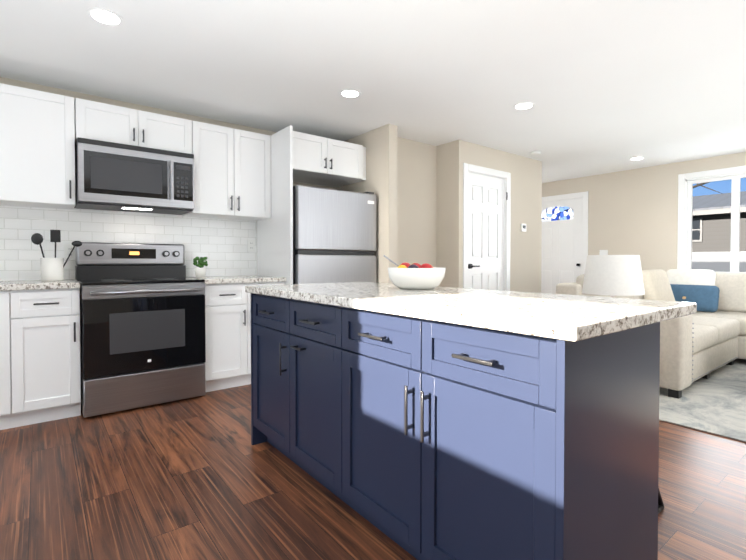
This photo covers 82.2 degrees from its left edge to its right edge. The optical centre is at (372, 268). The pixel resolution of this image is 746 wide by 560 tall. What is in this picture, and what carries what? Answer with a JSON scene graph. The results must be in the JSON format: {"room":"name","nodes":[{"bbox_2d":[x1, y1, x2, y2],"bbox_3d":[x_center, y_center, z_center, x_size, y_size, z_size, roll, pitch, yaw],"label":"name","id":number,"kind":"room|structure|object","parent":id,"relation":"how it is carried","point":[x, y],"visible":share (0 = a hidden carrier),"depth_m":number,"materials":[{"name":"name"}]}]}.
{"room":"kitchen","nodes":[
{"label":"kitchen","id":0,"kind":"room"},
{"bbox_2d":[0,77,335,189],"bbox_3d":[-2.172,-0.193,3.558,4.590,2.380,0.120,-1,1,-38],"label":"wall","id":1,"kind":"structure","parent":0,"point":[3,80],"depth_m":3.59,"materials":[{"name":"beige paint"}]},
{"bbox_2d":[0,83,75,208],"bbox_3d":[-2.466,-0.839,3.023,0.570,0.770,0.337,-1,1,-38],"label":"upper cabinet","id":2,"kind":"object","parent":1,"relation":"attached to","point":[41,132],"depth_m":2.94,"materials":[{"name":"white wood"}]},
{"bbox_2d":[0,205,256,280],"bbox_3d":[-2.562,-0.184,3.176,3.557,0.566,0.003,-1,1,-38],"label":"backsplash","id":3,"kind":"structure","parent":1,"relation":"attached to","point":[220,244],"depth_m":3.53,"materials":[{"name":"tile"}]},
{"bbox_2d":[64,244,74,258],"bbox_3d":[-2.359,-0.129,3.328,0.075,0.118,0.008,-1,1,-38],"label":"electrical outlet plate","id":4,"kind":"object","parent":3,"relation":"attached to","point":[68,248],"visible":0.85,"depth_m":3.32,"materials":[{"name":"white plastic"}]},
{"bbox_2d":[247,240,254,251],"bbox_3d":[-1.206,-0.224,4.230,0.075,0.118,0.008,-1,1,-38],"label":"electrical outlet plate","id":5,"kind":"object","parent":3,"relation":"attached to","point":[250,245],"visible":1,"depth_m":4.23,"materials":[{"name":"white plastic"}]},
{"bbox_2d":[76,98,195,158],"bbox_3d":[-1.924,-1.084,3.443,0.798,0.295,0.337,-1,1,-38],"label":"upper cabinet","id":6,"kind":"object","parent":1,"relation":"attached to","point":[94,120],"depth_m":3.29,"materials":[{"name":"white wood"}]},
{"bbox_2d":[74,137,193,214],"bbox_3d":[-1.887,-0.700,3.403,0.785,0.461,0.457,-1,1,-38],"label":"microwave","id":7,"kind":"object","parent":6,"relation":"attached to","point":[110,176],"visible":0.98,"depth_m":3.23,"materials":[{"name":"metal"}]},
{"bbox_2d":[182,121,270,220],"bbox_3d":[-1.332,-0.854,3.911,0.698,0.770,0.337,-1,1,-38],"label":"upper cabinet","id":8,"kind":"object","parent":1,"relation":"attached to","point":[232,167],"depth_m":3.77,"materials":[{"name":"white wood"}]},
{"bbox_2d":[336,134,363,192],"bbox_3d":[-0.208,-0.212,4.683,0.110,2.380,0.510,-1,1,-38],"label":"wall","id":9,"kind":"structure","parent":0,"point":[359,186],"depth_m":4.54,"materials":[{"name":"beige paint"}]},
{"bbox_2d":[0,384,745,559],"bbox_3d":[1.119,1.063,2.580,8.840,0.100,6.690,-1,1,-38],"label":"floor","id":10,"kind":"structure","parent":0,"point":[199,478],"depth_m":1.93,"materials":[{"name":"brown wood"}]},
{"bbox_2d":[0,291,27,429],"bbox_3d":[-2.512,0.571,2.826,0.321,0.876,0.627,-1,1,-38],"label":"base cabinet","id":11,"kind":"object","parent":10,"relation":"on","point":[13,353],"depth_m":2.65,"materials":[{"name":"wood"}]},
{"bbox_2d":[24,287,80,424],"bbox_3d":[-2.292,0.568,2.999,0.359,0.876,0.627,-1,1,-38],"label":"base cabinet","id":12,"kind":"object","parent":10,"relation":"on","point":[40,359],"depth_m":2.78,"materials":[{"name":"wood"}]},
{"bbox_2d":[0,279,79,290],"bbox_3d":[-2.953,0.120,2.461,2.054,0.038,0.647,-1,1,-38],"label":"countertop","id":13,"kind":"structure","parent":12,"relation":"on","point":[24,285],"depth_m":2.75,"materials":[{"name":"white stone"}]},
{"bbox_2d":[31,230,81,280],"bbox_3d":[-2.289,-0.096,3.100,0.299,0.370,0.136,-1,1,-38],"label":"utensil crock","id":14,"kind":"object","parent":13,"relation":"on","point":[52,269],"visible":1,"depth_m":3.04,"materials":[{"name":"white ceramic"}]},
{"bbox_2d":[75,242,205,417],"bbox_3d":[-1.787,0.399,3.293,0.787,1.205,0.728,-1,1,-38],"label":"range","id":15,"kind":"object","parent":10,"relation":"on","point":[143,339],"visible":0.98,"depth_m":3.09,"materials":[{"name":"metal"}]},
{"bbox_2d":[204,283,284,391],"bbox_3d":[-1.243,0.555,3.819,0.700,0.876,0.627,-1,1,-38],"label":"base cabinet","id":16,"kind":"object","parent":10,"relation":"on","point":[227,305],"depth_m":3.49,"materials":[{"name":"wood"}]},
{"bbox_2d":[186,275,285,282],"bbox_3d":[-1.237,0.098,3.804,0.700,0.038,0.647,-1,1,-38],"label":"countertop","id":17,"kind":"structure","parent":16,"relation":"on","point":[211,279],"depth_m":3.62,"materials":[{"name":"white stone"}]},
{"bbox_2d":[193,257,207,277],"bbox_3d":[-1.500,-0.012,3.720,0.121,0.182,0.127,-1,1,-38],"label":"plant pot","id":18,"kind":"object","parent":17,"relation":"on","point":[200,271],"visible":1,"depth_m":3.69,"materials":[{"name":"white ceramic"}]},
{"bbox_2d":[257,125,365,283],"bbox_3d":[-0.566,-0.130,4.281,0.945,2.230,0.717,-1,1,-38],"label":"surround","id":19,"kind":"object","parent":10,"relation":"on","point":[300,157],"visible":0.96,"depth_m":3.97,"materials":[{"name":"white wood"}]},
{"bbox_2d":[293,185,375,283],"bbox_3d":[-0.525,0.118,4.242,0.870,1.735,0.722,-1,1,-38],"label":"fridge","id":20,"kind":"object","parent":10,"relation":"on","point":[334,235],"visible":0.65,"depth_m":3.91,"materials":[{"name":"silver metal"}]},
{"bbox_2d":[245,290,659,559],"bbox_3d":[0.091,0.587,1.901,0.624,0.876,1.860,-1,1,-38],"label":"kitchen island","id":21,"kind":"object","parent":10,"relation":"on","point":[444,423],"depth_m":1.28,"materials":[{"name":"wood"}]},
{"bbox_2d":[245,282,696,341],"bbox_3d":[0.187,0.128,1.968,0.843,0.038,1.930,-1,1,-38],"label":"island countertop","id":22,"kind":"structure","parent":21,"relation":"on","point":[581,318],"depth_m":1.38,"materials":[{"name":"white stone"}]},
{"bbox_2d":[383,255,445,289],"bbox_3d":[0.216,0.018,2.205,0.322,0.173,0.300,-1,1,-38],"label":"fruit bowl","id":23,"kind":"object","parent":22,"relation":"on","point":[412,276],"visible":1,"depth_m":2.10,"materials":[{"name":"white ceramic"}]},
{"bbox_2d":[556,269,745,398],"bbox_3d":[3.443,0.505,4.137,2.930,0.965,2.150,-1,1,-38],"label":"sofa","id":24,"kind":"object","parent":10,"relation":"on","point":[706,339],"visible":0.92,"depth_m":4.15,"materials":[{"name":"fabric"}]},
{"bbox_2d":[658,487,663,513],"bbox_3d":[0.897,0.661,1.835,0.521,0.730,0.462,-1,1,-38],"label":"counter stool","id":25,"kind":"object","parent":10,"relation":"on","point":[660,505],"visible":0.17,"depth_m":1.80,"materials":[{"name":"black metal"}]},
{"bbox_2d":[659,358,745,441],"bbox_3d":[3.594,0.996,3.247,3.180,0.010,3.050,-1,1,-38],"label":"rug","id":26,"kind":"object","parent":10,"relation":"on","point":[715,403],"depth_m":3.12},
{"bbox_3d":[1.853,0.768,3.195,0.400,0.439,0.400,-1,1,-38],"label":"side table","id":27,"kind":"object","parent":26,"relation":"on","visible":0},
{"bbox_2d":[582,255,644,296],"bbox_3d":[1.781,0.225,3.180,0.410,0.645,0.410,-1,1,-38],"label":"table lamp","id":28,"kind":"object","parent":27,"relation":"on","point":[615,275],"visible":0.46,"depth_m":3.02,"materials":[{"name":"white fabric"}]},
{"bbox_2d":[0,0,745,182],"bbox_3d":[1.119,-1.416,2.539,8.840,0.100,6.690,-1,1,-38],"label":"ceiling","id":29,"kind":"structure","parent":0,"point":[607,86],"depth_m":2.92,"materials":[{"name":"white paint"}]},
{"bbox_2d":[87,7,123,25],"bbox_3d":[-1.448,-1.360,2.314,0.170,0.006,0.170,-1,1,-38],"label":"recessed light","id":30,"kind":"object","parent":29,"relation":"in","point":[105,16],"visible":1,"depth_m":2.31,"materials":[{"name":"white"}]},
{"bbox_2d":[339,89,360,97],"bbox_3d":[-0.180,-1.377,3.371,0.170,0.006,0.170,-1,1,-38],"label":"recessed light","id":31,"kind":"object","parent":29,"relation":"in","point":[350,93],"visible":1,"depth_m":3.36,"materials":[{"name":"white"}]},
{"bbox_2d":[513,102,533,109],"bbox_3d":[1.285,-1.382,3.641,0.170,0.006,0.170,-1,1,-38],"label":"recessed light","id":32,"kind":"object","parent":29,"relation":"in","point":[523,106],"visible":1,"depth_m":3.63,"materials":[{"name":"white"}]},
{"bbox_2d":[530,151,540,155],"bbox_3d":[1.973,-1.395,5.196,0.130,0.032,0.130,-1,1,-38],"label":"smoke detector","id":33,"kind":"object","parent":29,"relation":"attached to","point":[535,153],"visible":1,"depth_m":5.15,"materials":[{"name":"white plastic"}]},
{"bbox_2d":[630,157,644,159],"bbox_3d":[3.399,-1.413,5.499,0.170,0.006,0.170,-1,1,-38],"label":"recessed light","id":34,"kind":"object","parent":29,"relation":"in","point":[636,158],"visible":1,"depth_m":5.48,"materials":[{"name":"white"}]},
{"bbox_2d":[364,129,447,286],"bbox_3d":[0.374,-0.212,4.719,1.070,2.380,0.150,-1,1,-38],"label":"wall","id":35,"kind":"structure","parent":0,"point":[416,187],"depth_m":4.65,"materials":[{"name":"beige paint"}]},
{"bbox_2d":[448,140,543,292],"bbox_3d":[1.554,-0.221,5.231,1.660,2.380,0.120,-1,1,-38],"label":"wall","id":36,"kind":"structure","parent":0,"point":[527,187],"depth_m":5.30,"materials":[{"name":"beige paint"}]},
{"bbox_2d":[468,172,503,289],"bbox_3d":[1.325,-0.059,4.991,0.714,2.049,0.110,-1,1,-38],"label":"closet door","id":37,"kind":"structure","parent":36,"relation":"in","point":[485,225],"depth_m":5.00,"materials":[{"name":"white wood"}]},
{"bbox_2d":[463,163,510,290],"bbox_3d":[1.301,-0.095,5.021,0.870,2.135,0.140,-1,1,-38],"label":"door frame","id":38,"kind":"structure","parent":36,"relation":"attached to","point":[475,169],"depth_m":5.06,"materials":[{"name":"white wood"}]},
{"bbox_2d":[521,224,525,231],"bbox_3d":[1.906,-0.514,5.410,0.100,0.100,0.024,-1,1,-38],"label":"thermostat","id":39,"kind":"object","parent":36,"relation":"attached to","point":[523,227],"visible":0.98,"depth_m":5.39,"materials":[{"name":"white plastic"}]},
{"bbox_2d":[544,152,745,271],"bbox_3d":[4.506,-0.222,5.306,0.120,2.380,6.540,-1,1,-38],"label":"wall","id":40,"kind":"structure","parent":0,"point":[634,211],"depth_m":6.10,"materials":[{"name":"beige paint"}]},
{"bbox_2d":[541,198,582,293],"bbox_3d":[3.047,-0.095,7.119,0.095,2.049,0.902,-1,1,-38],"label":"entry door","id":41,"kind":"structure","parent":40,"relation":"in","point":[561,255],"depth_m":7.05,"materials":[{"name":"white wood"}]},
{"bbox_2d":[542,191,587,273],"bbox_3d":[3.066,-0.135,7.133,0.136,2.145,1.080,-1,1,-38],"label":"door frame","id":42,"kind":"structure","parent":40,"relation":"attached to","point":[584,195],"depth_m":6.71,"materials":[{"name":"white wood"}]},
{"bbox_2d":[599,250,607,254],"bbox_3d":[3.499,-0.222,6.487,0.009,0.118,0.120,-1,1,-38],"label":"switch plate","id":43,"kind":"object","parent":40,"relation":"attached to","point":[603,252],"visible":0.54,"depth_m":6.48,"materials":[{"name":"white plastic"}]},
{"bbox_2d":[677,165,745,271],"bbox_3d":[4.637,-0.529,5.105,0.155,1.430,1.680,-1,1,-38],"label":"window","id":44,"kind":"structure","parent":40,"relation":"in","point":[686,181],"depth_m":5.57,"materials":[{"name":"white wood"}]},
{"label":"outside","id":45,"kind":"structure","parent":0,"visible":0},
{"bbox_3d":[26.586,0.914,20.583,52.700,0.200,80.000,-1,1,-38],"label":"ground","id":46,"kind":"structure","parent":45,"visible":0},
{"bbox_2d":[693,182,722,193],"bbox_3d":[9.671,-3.298,10.896,5.371,8.582,10.489,-1,1,-38],"label":"tree","id":47,"kind":"object","parent":46,"relation":"on","point":[697,185],"depth_m":9.79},
{"bbox_2d":[692,251,745,271],"bbox_3d":[8.783,0.371,6.633,0.080,1.350,40.000,-1,1,-38],"label":"fence","id":48,"kind":"object","parent":46,"relation":"on","point":[717,261],"depth_m":8.78,"materials":[{"name":"white"}]},
{"bbox_2d":[692,191,745,251],"bbox_3d":[18.561,-1.184,15.534,9.518,4.163,31.000,-1,1,-38],"label":"house","id":49,"kind":"structure","parent":46,"relation":"on","point":[711,223],"depth_m":16.04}
]}

